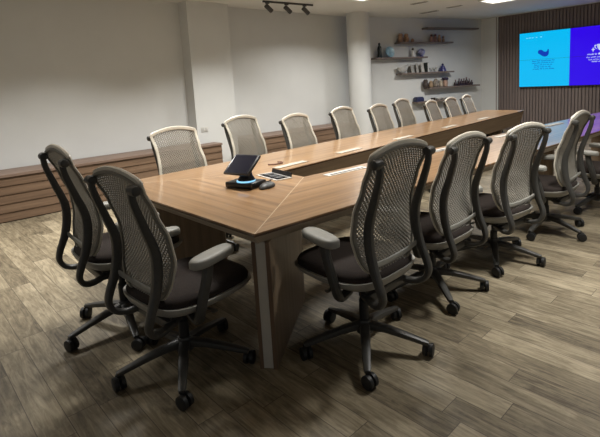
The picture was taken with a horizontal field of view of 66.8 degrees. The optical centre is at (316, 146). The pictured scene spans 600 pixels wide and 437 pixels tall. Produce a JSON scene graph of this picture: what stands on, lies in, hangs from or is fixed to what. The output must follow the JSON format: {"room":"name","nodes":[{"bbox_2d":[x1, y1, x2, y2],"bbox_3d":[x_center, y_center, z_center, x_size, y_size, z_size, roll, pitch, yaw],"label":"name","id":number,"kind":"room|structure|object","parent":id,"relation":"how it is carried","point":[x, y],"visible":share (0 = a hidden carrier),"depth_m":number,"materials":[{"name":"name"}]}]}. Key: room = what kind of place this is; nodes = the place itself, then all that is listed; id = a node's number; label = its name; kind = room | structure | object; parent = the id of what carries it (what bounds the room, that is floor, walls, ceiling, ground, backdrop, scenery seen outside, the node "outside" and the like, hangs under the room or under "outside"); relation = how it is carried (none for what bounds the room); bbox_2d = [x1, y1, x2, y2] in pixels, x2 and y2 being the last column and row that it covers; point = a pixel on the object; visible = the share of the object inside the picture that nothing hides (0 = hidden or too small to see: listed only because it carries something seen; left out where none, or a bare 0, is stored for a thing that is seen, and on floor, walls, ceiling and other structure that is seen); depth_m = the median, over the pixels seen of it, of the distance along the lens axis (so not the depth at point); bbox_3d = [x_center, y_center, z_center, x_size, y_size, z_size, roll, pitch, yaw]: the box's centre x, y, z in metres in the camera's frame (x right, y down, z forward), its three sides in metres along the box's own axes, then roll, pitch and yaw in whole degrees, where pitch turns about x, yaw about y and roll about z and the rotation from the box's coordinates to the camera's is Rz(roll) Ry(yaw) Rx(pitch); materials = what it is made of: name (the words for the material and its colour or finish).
{"room":"conference room","nodes":[
{"label":"conference room","id":0,"kind":"room"},
{"bbox_2d":[0,0,349,169],"bbox_3d":[-3.175,-0.699,6.439,11.054,2.780,0.150,-10,11,-42],"label":"wall","id":1,"kind":"structure","parent":0,"point":[86,78],"depth_m":6.67,"materials":[{"name":"white paint"}]},
{"bbox_2d":[178,0,238,161],"bbox_3d":[-1.796,-0.930,7.551,0.750,2.780,0.400,-11,11,-43],"label":"column","id":2,"kind":"structure","parent":0,"point":[204,26],"depth_m":7.32,"materials":[{"name":"white paint"}]},
{"bbox_2d":[201,127,207,131],"bbox_3d":[-1.796,-0.275,7.322,0.120,0.075,0.012,-11,11,-43],"label":"wall outlet","id":3,"kind":"object","parent":2,"relation":"attached to","point":[203,129],"visible":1,"depth_m":7.32,"materials":[{"name":"plastic"}]},
{"bbox_2d":[0,129,599,436],"bbox_3d":[1.400,0.785,4.509,15.170,0.100,10.000,-11,11,-43],"label":"floor","id":4,"kind":"structure","parent":0,"point":[519,357],"depth_m":2.38,"materials":[{"name":"wood"}]},
{"bbox_2d":[38,144,181,351],"bbox_3d":[-1.197,0.532,2.746,0.729,1.166,0.716,-10,11,-42],"label":"office chair","id":5,"kind":"object","parent":4,"relation":"on","point":[92,250],"visible":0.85,"depth_m":2.56,"materials":[{"name":"plastic"}]},
{"bbox_2d":[73,232,178,262],"bbox_3d":[-1.162,0.592,2.813,0.571,0.068,0.516,-10,11,-42],"label":"seat cushion","id":6,"kind":"object","parent":5,"relation":"on","point":[104,255],"depth_m":2.62,"materials":[{"name":"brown fabric"}]},
{"bbox_2d":[0,142,222,222],"bbox_3d":[-4.160,0.663,5.123,6.877,0.560,0.533,-10,11,-42],"label":"wall paneling","id":7,"kind":"structure","parent":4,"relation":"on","point":[26,191],"depth_m":5.63,"materials":[{"name":"brown wood"}]},
{"bbox_2d":[84,166,255,410],"bbox_3d":[-0.717,0.597,2.336,0.697,1.101,0.717,4,11,42],"label":"office chair","id":8,"kind":"object","parent":4,"relation":"on","point":[163,292],"visible":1,"depth_m":2.18,"materials":[{"name":"plastic"}]},
{"bbox_2d":[126,256,247,309],"bbox_3d":[-0.661,0.692,2.381,0.516,0.068,0.571,4,11,42],"label":"seat cushion","id":9,"kind":"object","parent":8,"relation":"on","point":[229,276],"depth_m":2.24,"materials":[{"name":"brown fabric"}]},
{"bbox_2d":[147,126,238,250],"bbox_3d":[-1.044,0.375,4.035,0.718,1.101,0.710,4,10,40],"label":"office chair","id":10,"kind":"object","parent":4,"relation":"on","point":[192,132],"visible":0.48,"depth_m":4.09,"materials":[{"name":"fabric"}]},
{"bbox_2d":[221,115,266,158],"bbox_3d":[-0.572,0.231,4.807,0.732,1.121,0.704,3,10,36],"label":"office chair","id":11,"kind":"object","parent":4,"relation":"on","point":[257,134],"visible":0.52,"depth_m":4.87,"materials":[{"name":"fabric"}]},
{"bbox_2d":[238,122,352,154],"bbox_3d":[-0.294,-0.047,8.680,2.636,0.560,0.533,-10,11,-42],"label":"sideboard","id":12,"kind":"object","parent":4,"relation":"on","point":[275,140],"visible":0.09,"depth_m":8.17,"materials":[{"name":"brown wood"}]},
{"bbox_2d":[279,113,317,148],"bbox_3d":[0.003,0.174,5.081,0.726,1.095,0.703,3,10,36],"label":"office chair","id":13,"kind":"object","parent":4,"relation":"on","point":[286,127],"visible":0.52,"depth_m":5.15,"materials":[{"name":"fabric"}]},
{"bbox_2d":[328,106,360,139],"bbox_3d":[0.594,0.035,5.823,0.704,1.101,0.714,3,10,38],"label":"office chair","id":14,"kind":"object","parent":4,"relation":"on","point":[349,115],"visible":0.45,"depth_m":5.87,"materials":[{"name":"fabric"}]},
{"bbox_2d":[295,138,435,390],"bbox_3d":[0.244,0.514,2.419,0.706,1.141,0.710,5,11,44],"label":"office chair","id":15,"kind":"object","parent":4,"relation":"on","point":[366,265],"visible":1,"depth_m":2.25,"materials":[{"name":"plastic"}]},
{"bbox_2d":[297,236,411,283],"bbox_3d":[0.195,0.596,2.449,0.571,0.068,0.516,5,11,44],"label":"seat cushion","id":16,"kind":"object","parent":15,"relation":"on","point":[347,270],"depth_m":2.29,"materials":[{"name":"brown fabric"}]},
{"bbox_2d":[140,110,599,369],"bbox_3d":[1.634,0.221,5.262,7.112,0.779,2.735,-11,11,-43],"label":"conference table","id":17,"kind":"object","parent":4,"relation":"on","point":[315,184],"visible":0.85,"depth_m":3.05,"materials":[{"name":"brown wood"}]},
{"bbox_2d":[224,154,265,188],"bbox_3d":[-0.500,0.171,3.147,0.235,0.216,0.186,2,9,30],"label":"console","id":18,"kind":"object","parent":17,"relation":"on","point":[241,165],"visible":0.99,"depth_m":3.10,"materials":[{"name":"black plastic"}]},
{"bbox_2d":[259,182,274,189],"bbox_3d":[-0.334,0.259,3.094,0.090,0.038,0.150,1,9,26],"label":"computer mouse","id":19,"kind":"object","parent":17,"relation":"on","point":[267,185],"visible":1,"depth_m":3.05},
{"bbox_2d":[367,103,394,131],"bbox_3d":[1.090,-0.039,6.192,0.725,1.091,0.693,3,10,37],"label":"office chair","id":20,"kind":"object","parent":4,"relation":"on","point":[388,124],"visible":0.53,"depth_m":6.25,"materials":[{"name":"fabric"}]},
{"bbox_2d":[392,98,416,126],"bbox_3d":[1.540,-0.163,6.794,0.728,1.121,0.709,3,10,37],"label":"office chair","id":21,"kind":"object","parent":4,"relation":"on","point":[398,104],"visible":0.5,"depth_m":6.83,"materials":[{"name":"fabric"}]},
{"bbox_2d":[423,100,442,121],"bbox_3d":[2.093,-0.211,7.138,0.715,1.060,0.724,3,10,35],"label":"office chair","id":22,"kind":"object","parent":4,"relation":"on","point":[434,112],"visible":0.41,"depth_m":7.19,"materials":[{"name":"fabric"}]},
{"bbox_2d":[378,131,492,314],"bbox_3d":[0.750,0.427,3.047,0.714,1.085,0.683,-11,11,-43],"label":"office chair","id":23,"kind":"object","parent":4,"relation":"on","point":[444,233],"visible":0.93,"depth_m":2.88,"materials":[{"name":"plastic"}]},
{"bbox_2d":[380,211,471,242],"bbox_3d":[0.725,0.539,3.084,0.516,0.068,0.571,-11,11,-43],"label":"seat cushion","id":24,"kind":"object","parent":23,"relation":"on","point":[463,231],"depth_m":2.89,"materials":[{"name":"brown fabric"}]},
{"bbox_2d":[442,97,488,136],"bbox_3d":[2.527,-0.305,7.640,0.725,1.061,0.707,3,10,39],"label":"office chair","id":25,"kind":"object","parent":4,"relation":"on","point":[453,107],"visible":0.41,"depth_m":7.66,"materials":[{"name":"fabric"}]},
{"bbox_2d":[460,94,503,132],"bbox_3d":[2.939,-0.398,8.101,0.732,1.071,0.698,3,10,36],"label":"office chair","id":26,"kind":"object","parent":4,"relation":"on","point":[467,100],"visible":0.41,"depth_m":8.13,"materials":[{"name":"fabric"}]},
{"bbox_2d":[447,122,551,276],"bbox_3d":[1.372,0.336,3.501,0.712,1.071,0.712,-9,10,-34],"label":"office chair","id":27,"kind":"object","parent":4,"relation":"on","point":[503,212],"visible":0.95,"depth_m":3.31,"materials":[{"name":"plastic"}]},
{"bbox_2d":[448,193,530,216],"bbox_3d":[1.327,0.451,3.547,0.516,0.068,0.571,-9,10,-34],"label":"seat cushion","id":28,"kind":"object","parent":27,"relation":"on","point":[489,208],"depth_m":3.34,"materials":[{"name":"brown fabric"}]},
{"bbox_2d":[507,110,595,241],"bbox_3d":[2.032,0.222,4.025,0.695,1.081,0.732,-11,11,-43],"label":"office chair","id":29,"kind":"object","parent":4,"relation":"on","point":[559,188],"visible":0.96,"depth_m":3.87,"materials":[{"name":"plastic"}]},
{"bbox_2d":[507,174,577,191],"bbox_3d":[2.005,0.327,4.098,0.516,0.068,0.571,-11,11,-43],"label":"seat cushion","id":30,"kind":"object","parent":29,"relation":"on","point":[549,183],"depth_m":3.89,"materials":[{"name":"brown fabric"}]},
{"bbox_2d":[573,143,599,214],"bbox_3d":[2.837,0.102,4.605,0.696,1.071,0.707,-10,10,-39],"label":"office chair","id":31,"kind":"object","parent":4,"relation":"on","point":[592,168],"visible":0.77,"depth_m":4.49,"materials":[{"name":"plastic"}]},
{"bbox_2d":[577,160,599,173],"bbox_3d":[2.816,0.213,4.665,0.516,0.068,0.571,-10,10,-39],"label":"seat cushion","id":32,"kind":"object","parent":31,"relation":"on","point":[596,164],"depth_m":4.52,"materials":[{"name":"brown fabric"}]},
{"bbox_2d":[346,11,372,134],"bbox_3d":[0.914,-1.349,9.488,0.470,2.780,0.470,-11,11,-43],"label":"pillar round","id":33,"kind":"structure","parent":0,"point":[357,23],"depth_m":9.27,"materials":[{"name":"white paint"}]},
{"bbox_2d":[152,0,599,19],"bbox_3d":[1.247,-2.063,4.107,15.170,0.100,10.000,-11,11,-43],"label":"ceiling","id":34,"kind":"structure","parent":0,"point":[471,9],"depth_m":8.98,"materials":[{"name":"paint"}]},
{"bbox_2d":[262,0,312,14],"bbox_3d":[-0.465,-2.329,7.671,1.020,0.187,0.075,-9,10,-38],"label":"track light","id":35,"kind":"object","parent":34,"relation":"attached to","point":[304,9],"visible":1,"depth_m":7.63,"materials":[{"name":"grey metal"}]},
{"bbox_2d":[478,0,514,3],"bbox_3d":[3.435,-2.734,8.473,0.600,0.022,0.600,-11,11,-43],"label":"recessed light","id":36,"kind":"object","parent":34,"relation":"in","point":[483,1],"visible":1,"depth_m":8.62,"materials":[{"name":"plastic"}]},
{"bbox_2d":[483,0,509,2],"bbox_3d":[3.434,-2.740,8.472,0.560,0.010,0.560,-11,11,-43],"label":"diffuser","id":37,"kind":"object","parent":36,"relation":"attached to","point":[484,1],"depth_m":8.63,"materials":[{"name":"white"}]},
{"bbox_2d":[369,17,480,128],"bbox_3d":[2.577,-1.643,10.943,3.850,2.780,0.254,-7,9,-27],"label":"wall","id":38,"kind":"structure","parent":0,"point":[463,56],"depth_m":10.80,"materials":[{"name":"white paint"}]},
{"bbox_2d":[371,56,427,59],"bbox_3d":[1.905,-2.007,10.324,1.470,0.035,0.200,-7,9,-28],"label":"floating shelf","id":39,"kind":"object","parent":38,"relation":"attached to","point":[383,58],"visible":1,"depth_m":10.19,"materials":[{"name":"brown wood"}]},
{"bbox_2d":[377,43,381,57],"bbox_3d":[1.392,-2.120,10.029,0.116,0.325,0.116,-7,9,-28],"label":"bottle","id":40,"kind":"object","parent":39,"relation":"on","point":[379,49],"visible":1,"depth_m":10.00,"materials":[{"name":"black glass"}]},
{"bbox_2d":[386,47,394,56],"bbox_3d":[1.643,-2.115,10.181,0.240,0.243,0.098,-7,9,-28],"label":"plate","id":41,"kind":"object","parent":39,"relation":"on","point":[390,52],"visible":0.89,"depth_m":10.17,"materials":[{"name":"blue ceramic"}]},
{"bbox_2d":[418,48,424,56],"bbox_3d":[2.453,-2.191,10.607,0.170,0.190,0.170,-7,9,-28],"label":"globe","id":42,"kind":"object","parent":39,"relation":"on","point":[421,52],"visible":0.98,"depth_m":10.55,"materials":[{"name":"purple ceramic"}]},
{"bbox_2d":[394,42,453,43],"bbox_3d":[2.534,-2.421,10.626,1.630,0.035,0.200,-7,9,-28],"label":"floating shelf","id":43,"kind":"object","parent":38,"relation":"attached to","point":[396,42],"visible":1,"depth_m":10.51,"materials":[{"name":"brown wood"}]},
{"bbox_2d":[397,33,403,41],"bbox_3d":[1.902,-2.457,10.273,0.140,0.202,0.140,-7,9,-28],"label":"figurine","id":44,"kind":"object","parent":43,"relation":"on","point":[400,38],"visible":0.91,"depth_m":10.23,"materials":[{"name":"ceramic"}]},
{"bbox_2d":[403,34,408,41],"bbox_3d":[2.046,-2.473,10.351,0.133,0.196,0.133,-7,9,-28],"label":"figurine","id":45,"kind":"object","parent":43,"relation":"on","point":[406,38],"visible":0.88,"depth_m":10.31,"materials":[{"name":"ceramic"}]},
{"bbox_2d":[396,71,453,74],"bbox_3d":[2.589,-1.738,10.732,1.630,0.035,0.200,-7,9,-28],"label":"floating shelf","id":46,"kind":"object","parent":38,"relation":"attached to","point":[438,71],"visible":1,"depth_m":10.57,"materials":[{"name":"brown wood"}]},
{"bbox_2d":[397,64,407,72],"bbox_3d":[1.980,-1.773,10.392,0.315,0.195,0.130,-7,9,-28],"label":"bowl","id":47,"kind":"object","parent":46,"relation":"on","point":[403,69],"visible":0.93,"depth_m":10.34,"materials":[{"name":"grey ceramic"}]},
{"bbox_2d":[410,64,414,72],"bbox_3d":[2.215,-1.804,10.534,0.075,0.191,0.130,3,10,36],"label":"picture frame","id":48,"kind":"object","parent":46,"relation":"on","point":[411,65],"visible":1,"depth_m":10.52,"materials":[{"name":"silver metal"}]},
{"bbox_2d":[420,63,424,71],"bbox_3d":[2.478,-1.848,10.675,0.077,0.211,0.130,4,11,41],"label":"picture frame","id":49,"kind":"object","parent":46,"relation":"on","point":[421,64],"visible":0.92,"depth_m":10.66,"materials":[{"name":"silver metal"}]},
{"bbox_2d":[424,62,428,71],"bbox_3d":[2.591,-1.865,10.717,0.045,0.220,0.144,-7,9,-28],"label":"book","id":50,"kind":"object","parent":46,"relation":"on","point":[426,65],"visible":0.78,"depth_m":10.67,"materials":[{"name":"black paper"}]},
{"bbox_2d":[439,63,445,70],"bbox_3d":[3.047,-1.908,10.968,0.170,0.188,0.170,-7,9,-28],"label":"figurine","id":51,"kind":"object","parent":46,"relation":"on","point":[442,68],"visible":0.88,"depth_m":10.92,"materials":[{"name":"ceramic"}]},
{"bbox_2d":[412,99,444,102],"bbox_3d":[2.835,-1.095,10.940,1.190,0.035,0.200,-7,9,-28],"label":"floating shelf","id":52,"kind":"object","parent":38,"relation":"attached to","point":[440,99],"visible":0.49,"depth_m":10.72,"materials":[{"name":"brown wood"}]},
{"bbox_2d":[413,97,423,101],"bbox_3d":[2.409,-1.112,10.703,0.220,0.108,0.130,-7,9,-28],"label":"gift box","id":53,"kind":"object","parent":52,"relation":"on","point":[415,99],"visible":1,"depth_m":10.65,"materials":[{"name":"blue cardboard"}]},
{"bbox_2d":[422,27,478,29],"bbox_3d":[3.256,-2.843,10.978,1.680,0.035,0.200,-7,9,-28],"label":"floating shelf","id":54,"kind":"object","parent":38,"relation":"attached to","point":[426,28],"visible":1,"depth_m":10.84,"materials":[{"name":"brown wood"}]},
{"bbox_2d":[424,84,479,88],"bbox_3d":[3.356,-1.472,11.186,1.680,0.035,0.200,-7,9,-28],"label":"floating shelf","id":55,"kind":"object","parent":38,"relation":"attached to","point":[473,84],"visible":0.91,"depth_m":11.03,"materials":[{"name":"brown wood"}]},
{"bbox_2d":[423,79,428,87],"bbox_3d":[2.584,-1.490,10.758,0.140,0.202,0.140,-7,9,-28],"label":"figurine","id":56,"kind":"object","parent":55,"relation":"on","point":[425,81],"visible":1,"depth_m":10.71,"materials":[{"name":"brown ceramic"}]},
{"bbox_2d":[433,79,438,86],"bbox_3d":[2.868,-1.528,10.911,0.169,0.205,0.169,0,9,23],"label":"figurine","id":57,"kind":"object","parent":55,"relation":"on","point":[435,82],"visible":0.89,"depth_m":10.85,"materials":[{"name":"ceramic"}]},
{"bbox_2d":[442,77,448,86],"bbox_3d":[3.134,-1.570,11.053,0.156,0.220,0.156,-7,9,-28],"label":"vase","id":58,"kind":"object","parent":55,"relation":"on","point":[445,79],"visible":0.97,"depth_m":11.00,"materials":[{"name":"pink ceramic"}]},
{"bbox_2d":[481,3,599,129],"bbox_3d":[7.059,-1.597,8.915,0.185,2.780,8.150,-11,11,-43],"label":"wall","id":59,"kind":"structure","parent":0,"point":[543,104],"depth_m":10.90,"materials":[{"name":"brown wood"}]},
{"bbox_2d":[519,25,599,86],"bbox_3d":[5.642,-1.986,10.109,0.072,1.255,2.200,-11,11,-43],"label":"screen","id":60,"kind":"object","parent":59,"relation":"attached to","point":[569,56],"depth_m":10.22,"materials":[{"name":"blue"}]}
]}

